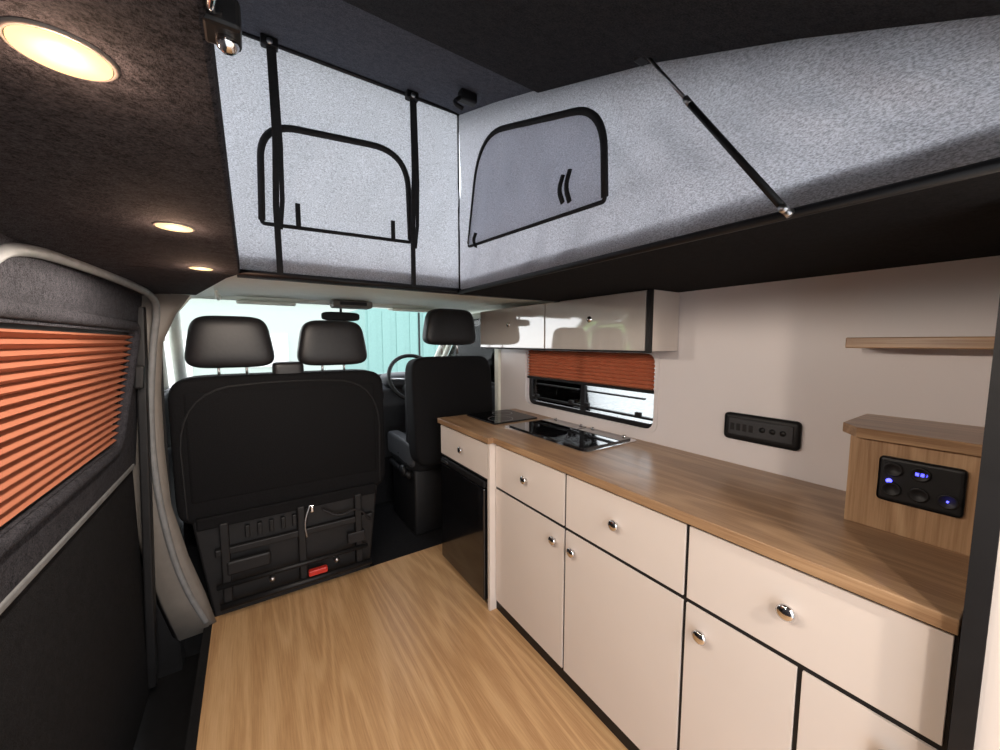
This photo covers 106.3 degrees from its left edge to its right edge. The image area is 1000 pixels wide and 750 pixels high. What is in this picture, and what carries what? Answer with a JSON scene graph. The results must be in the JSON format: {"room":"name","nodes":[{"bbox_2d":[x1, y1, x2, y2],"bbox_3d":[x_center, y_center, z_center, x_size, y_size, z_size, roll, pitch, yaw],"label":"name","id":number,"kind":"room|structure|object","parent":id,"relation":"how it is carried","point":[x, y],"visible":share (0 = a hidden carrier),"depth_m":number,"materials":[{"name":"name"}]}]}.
{"room":"vehicle interior","nodes":[
{"label":"vehicle interior","id":0,"kind":"room"},
{"bbox_2d":[0,234,158,749],"bbox_3d":[-1.163,0.542,1.082,0.117,1.670,1.135,-3,6,-34],"label":"sliding door","id":1,"kind":"structure","parent":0,"point":[79,647],"depth_m":1.02,"materials":[{"name":"black fabric"}]},
{"bbox_2d":[181,500,627,749],"bbox_3d":[-0.340,1.192,1.567,2.150,0.050,4.200,-3,6,-34],"label":"floor","id":2,"kind":"structure","parent":0,"point":[401,653],"depth_m":1.49,"materials":[{"name":"brown wood"}]},
{"bbox_2d":[163,342,182,530],"bbox_3d":[-1.933,0.356,2.133,0.109,1.517,1.271,-3,6,-34],"label":"door","id":3,"kind":"structure","parent":2,"relation":"on","point":[165,374],"depth_m":2.37,"materials":[{"name":"black plastic"}]},
{"bbox_2d":[168,316,384,616],"bbox_3d":[-1.250,0.402,2.209,0.944,1.432,0.835,-3,6,-34],"label":"passenger seat","id":4,"kind":"object","parent":2,"relation":"on","point":[277,474],"visible":1,"depth_m":1.86,"materials":[{"name":"fabric"}]},
{"bbox_2d":[169,372,405,548],"bbox_3d":[-1.326,0.523,2.956,1.850,1.060,0.506,-3,6,-34],"label":"dashboard","id":5,"kind":"object","parent":2,"relation":"on","point":[394,406],"visible":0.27,"depth_m":3.02,"materials":[{"name":"black plastic"}]},
{"bbox_2d":[387,354,421,399],"bbox_3d":[-0.652,0.020,2.847,0.334,0.358,0.325,1,5,10],"label":"steering wheel","id":6,"kind":"object","parent":5,"relation":"attached to","point":[389,379],"visible":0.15,"depth_m":2.77,"materials":[{"name":"black plastic"}]},
{"bbox_2d":[388,308,492,534],"bbox_3d":[-0.458,0.313,2.712,0.595,1.520,0.683,-3,6,-34],"label":"seat","id":7,"kind":"object","parent":2,"relation":"on","point":[436,387],"visible":0.79,"depth_m":2.44,"materials":[{"name":"fabric"}]},
{"bbox_2d":[441,456,487,599],"bbox_3d":[0.000,0.796,2.153,0.514,0.636,0.483,-3,6,-34],"label":"fridge","id":8,"kind":"object","parent":2,"relation":"on","point":[464,494],"visible":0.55,"depth_m":1.96,"materials":[{"name":"black plastic"}]},
{"bbox_2d":[437,409,969,749],"bbox_3d":[0.402,0.736,1.577,0.574,0.858,1.940,-3,6,-34],"label":"kitchen cabinet","id":9,"kind":"object","parent":2,"relation":"on","point":[690,601],"visible":0.98,"depth_m":0.99,"materials":[{"name":"beige laminate"}]},
{"bbox_2d":[467,409,536,424],"bbox_3d":[0.008,0.244,2.217,0.306,0.008,0.316,-3,6,-34],"label":"induction hob","id":10,"kind":"object","parent":9,"relation":"on","point":[499,416],"visible":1,"depth_m":2.19,"materials":[{"name":"black glass"}]},
{"bbox_2d":[505,418,636,452],"bbox_3d":[0.317,0.274,1.817,0.340,0.020,0.580,-3,6,-34],"label":"sink","id":11,"kind":"object","parent":9,"relation":"on","point":[579,438],"visible":1,"depth_m":1.73,"materials":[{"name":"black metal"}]},
{"bbox_2d":[843,414,984,555],"bbox_3d":[1.005,0.244,0.910,0.259,0.239,0.238,-3,6,-34],"label":"wooden box","id":12,"kind":"object","parent":9,"relation":"on","point":[873,436],"visible":0.7,"depth_m":0.85,"materials":[{"name":"brown wood"}]},
{"bbox_2d":[876,455,967,517],"bbox_3d":[0.923,0.243,0.827,0.014,0.103,0.130,-3,6,-34],"label":"control panel","id":13,"kind":"object","parent":12,"relation":"in","point":[940,489],"depth_m":0.82,"materials":[{"name":"black plastic"}]},
{"bbox_2d":[947,297,999,749],"bbox_3d":[1.156,0.515,0.431,0.564,1.498,0.756,-3,6,-34],"label":"cabinet","id":14,"kind":"object","parent":2,"relation":"on","point":[975,716],"visible":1,"depth_m":0.56,"materials":[{"name":"laminate"}]},
{"bbox_2d":[0,0,999,301],"bbox_3d":[0.033,-0.230,0.835,1.980,0.208,2.780,-3,6,-34],"label":"ceiling","id":15,"kind":"structure","parent":0,"point":[87,168],"depth_m":0.53,"materials":[{"name":"fabric"}]},
{"bbox_2d":[0,17,119,81],"bbox_3d":[-0.303,-0.223,0.260,0.057,0.004,0.057,-3,6,-34],"label":"recessed light","id":16,"kind":"object","parent":15,"relation":"in","point":[56,49],"visible":1,"depth_m":0.25,"materials":[{"name":"grey"}]},
{"bbox_2d":[152,221,194,231],"bbox_3d":[-0.566,-0.257,0.652,0.057,0.004,0.057,-3,6,-34],"label":"recessed light","id":17,"kind":"object","parent":15,"relation":"in","point":[171,226],"visible":1,"depth_m":0.64,"materials":[{"name":"grey"}]},
{"bbox_2d":[188,266,213,270],"bbox_3d":[-0.811,-0.289,1.017,0.057,0.004,0.057,-3,6,-34],"label":"recessed light","id":18,"kind":"object","parent":15,"relation":"in","point":[190,267],"visible":1,"depth_m":1.01,"materials":[{"name":"grey"}]},
{"bbox_2d":[202,0,241,55],"bbox_3d":[-0.176,-0.228,0.236,0.022,0.028,0.050,-3,6,-34],"label":"latch","id":19,"kind":"structure","parent":15,"relation":"attached to","point":[222,27],"depth_m":0.24,"materials":[{"name":"black metal"}]},
{"bbox_2d":[167,296,445,382],"bbox_3d":[-1.254,-0.224,2.827,1.948,0.644,0.832,-3,6,-34],"label":"window","id":20,"kind":"structure","parent":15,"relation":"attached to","point":[175,337],"depth_m":2.33,"materials":[{"name":"clear glass"}]},
{"bbox_2d":[321,309,359,320],"bbox_3d":[-1.065,-0.412,2.508,0.240,0.101,0.040,-3,6,-34],"label":"rearview mirror","id":21,"kind":"object","parent":20,"relation":"attached to","point":[336,316],"visible":0.86,"depth_m":2.49,"materials":[{"name":"black plastic"}]},
{"bbox_2d":[182,275,551,313],"bbox_3d":[-0.693,-0.387,2.022,1.920,0.113,1.350,-3,6,-34],"label":"headliner","id":22,"kind":"object","parent":15,"relation":"attached to","point":[341,297],"depth_m":2.10},
{"bbox_2d":[237,0,532,114],"bbox_3d":[0.000,-0.624,0.560,0.920,0.745,1.820,-3,6,-34],"label":"roof","id":23,"kind":"structure","parent":15,"relation":"on","point":[341,34],"depth_m":1.04,"materials":[{"name":"black fabric"}]},
{"bbox_2d":[260,33,284,274],"bbox_3d":[-0.663,-0.636,1.105,0.044,0.663,0.034,-3,6,-34],"label":"strap","id":24,"kind":"object","parent":23,"relation":"attached to","point":[269,43],"visible":1,"depth_m":1.10,"materials":[{"name":"black fabric"}]},
{"bbox_2d":[405,89,418,285],"bbox_3d":[-0.309,-0.656,1.340,0.044,0.663,0.034,-3,6,-34],"label":"strap","id":25,"kind":"object","parent":23,"relation":"attached to","point":[411,96],"visible":1,"depth_m":1.34,"materials":[{"name":"black fabric"}]},
{"bbox_2d":[453,88,476,110],"bbox_3d":[-0.113,-0.877,1.207,0.089,0.079,0.047,-3,6,-34],"label":"bracket","id":26,"kind":"structure","parent":23,"relation":"attached to","point":[466,97],"depth_m":1.20,"materials":[{"name":"black plastic"}]},
{"bbox_2d":[214,15,999,293],"bbox_3d":[-0.001,-0.592,0.570,0.796,0.694,1.732,-3,6,-34],"label":"canvas","id":27,"kind":"object","parent":23,"relation":"attached to","point":[615,165],"depth_m":0.90},
{"bbox_2d":[342,0,999,92],"bbox_3d":[0.082,-0.531,0.436,0.730,0.438,1.010,-3,6,-34],"label":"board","id":28,"kind":"object","parent":23,"relation":"on","point":[539,46],"visible":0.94,"depth_m":0.66,"materials":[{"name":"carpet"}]},
{"bbox_2d":[633,57,794,217],"bbox_3d":[0.358,-0.442,0.659,0.033,0.393,0.282,-4,6,-36],"label":"gas strut","id":29,"kind":"object","parent":23,"relation":"attached to","point":[787,211],"visible":0.8,"depth_m":0.62,"materials":[{"name":"metal"}]},
{"bbox_2d":[501,256,999,490],"bbox_3d":[0.825,0.427,1.483,0.050,1.550,2.880,-3,6,-34],"label":"wall","id":30,"kind":"structure","parent":0,"point":[776,349],"depth_m":1.16,"materials":[{"name":"beige paint"}]},
{"bbox_2d":[442,313,494,410],"bbox_3d":[-0.353,0.264,3.183,0.109,1.517,1.271,-3,6,-34],"label":"door","id":31,"kind":"structure","parent":30,"relation":"in","point":[474,349],"depth_m":2.88,"materials":[{"name":"black plastic"}]},
{"bbox_2d":[495,349,500,410],"bbox_3d":[0.001,0.315,2.695,0.070,1.500,0.050,-3,6,-34],"label":"trim","id":32,"kind":"structure","parent":30,"relation":"attached to","point":[497,351],"depth_m":2.64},
{"bbox_2d":[480,289,679,352],"bbox_3d":[0.296,-0.253,1.981,0.207,0.240,1.248,-3,6,-34],"label":"locker","id":33,"kind":"object","parent":30,"relation":"attached to","point":[646,321],"visible":1,"depth_m":1.65,"materials":[{"name":"laminate"}]},
{"bbox_2d":[524,350,659,432],"bbox_3d":[0.441,0.044,2.028,0.059,0.367,0.955,-3,6,-34],"label":"window","id":34,"kind":"structure","parent":30,"relation":"in","point":[575,398],"depth_m":2.06,"materials":[{"name":"black plastic"}]},
{"bbox_2d":[527,350,654,393],"bbox_3d":[0.433,-0.038,2.015,0.025,0.178,0.899,-3,6,-34],"label":"blind","id":35,"kind":"object","parent":34,"relation":"attached to","point":[634,372],"visible":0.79,"depth_m":1.92,"materials":[{"name":"orange fabric"}]},
{"bbox_2d":[724,412,801,450],"bbox_3d":[0.895,0.190,1.292,0.022,0.095,0.230,-3,6,-34],"label":"panel","id":36,"kind":"object","parent":30,"relation":"attached to","point":[774,432],"visible":1,"depth_m":1.27,"materials":[{"name":"black plastic"}]},
{"bbox_2d":[845,336,994,348],"bbox_3d":[1.050,-0.080,0.928,0.132,0.028,0.265,-3,6,-34],"label":"wall shelf","id":37,"kind":"object","parent":30,"relation":"attached to","point":[979,342],"visible":1,"depth_m":0.89,"materials":[{"name":"brown wood"}]},
{"bbox_3d":[-0.402,0.651,-0.073,0.108,1.685,1.630,-3,6,-34],"label":"wall","id":38,"kind":"structure","parent":0,"visible":0},
{"bbox_2d":[0,323,131,528],"bbox_3d":[-1.157,0.070,1.033,0.058,0.410,0.996,-3,6,-34],"label":"blind","id":39,"kind":"object","parent":38,"relation":"attached to","point":[60,388],"visible":0.85,"depth_m":0.88,"materials":[{"name":"orange fabric"}]},
{"bbox_2d":[0,242,216,677],"bbox_3d":[-1.172,0.559,1.176,0.335,1.720,1.311,-3,6,-34],"label":"door frame","id":40,"kind":"structure","parent":38,"relation":"attached to","point":[177,620],"depth_m":1.60,"materials":[{"name":"black plastic"}]},
{"bbox_2d":[161,339,170,497],"bbox_3d":[-1.510,0.214,1.681,0.056,0.880,0.040,-3,6,-34],"label":"belt","id":41,"kind":"object","parent":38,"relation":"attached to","point":[162,380],"visible":0.14,"depth_m":1.69,"materials":[{"name":"black fabric"}]},
{"bbox_2d":[133,606,212,749],"bbox_3d":[-0.762,1.366,0.539,0.396,0.224,2.940,-3,6,-34],"label":"step","id":42,"kind":"structure","parent":38,"relation":"in","point":[172,712],"depth_m":1.51,"materials":[{"name":"black plastic"}]},
{"label":"outside","id":43,"kind":"structure","parent":0,"visible":0},
{"bbox_2d":[590,368,654,422],"bbox_3d":[-6.936,1.011,10.529,80.000,0.060,65.000,-3,6,-34],"label":"ground","id":44,"kind":"structure","parent":43,"point":[615,403],"depth_m":11.82,"materials":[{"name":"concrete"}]},
{"bbox_2d":[164,299,386,387],"bbox_3d":[-7.075,-1.931,16.812,17.600,4.700,4.600,-3,6,-34],"label":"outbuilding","id":45,"kind":"structure","parent":44,"relation":"on","point":[284,324],"depth_m":13.56,"materials":[{"name":"white"}]},
{"bbox_2d":[345,308,451,373],"bbox_3d":[-2.435,-0.228,9.435,2.400,2.600,2.425,-3,6,-34],"label":"shipping container","id":46,"kind":"object","parent":44,"relation":"on","point":[388,334],"visible":0.27,"depth_m":8.04,"materials":[{"name":"teal metal"}]}
]}

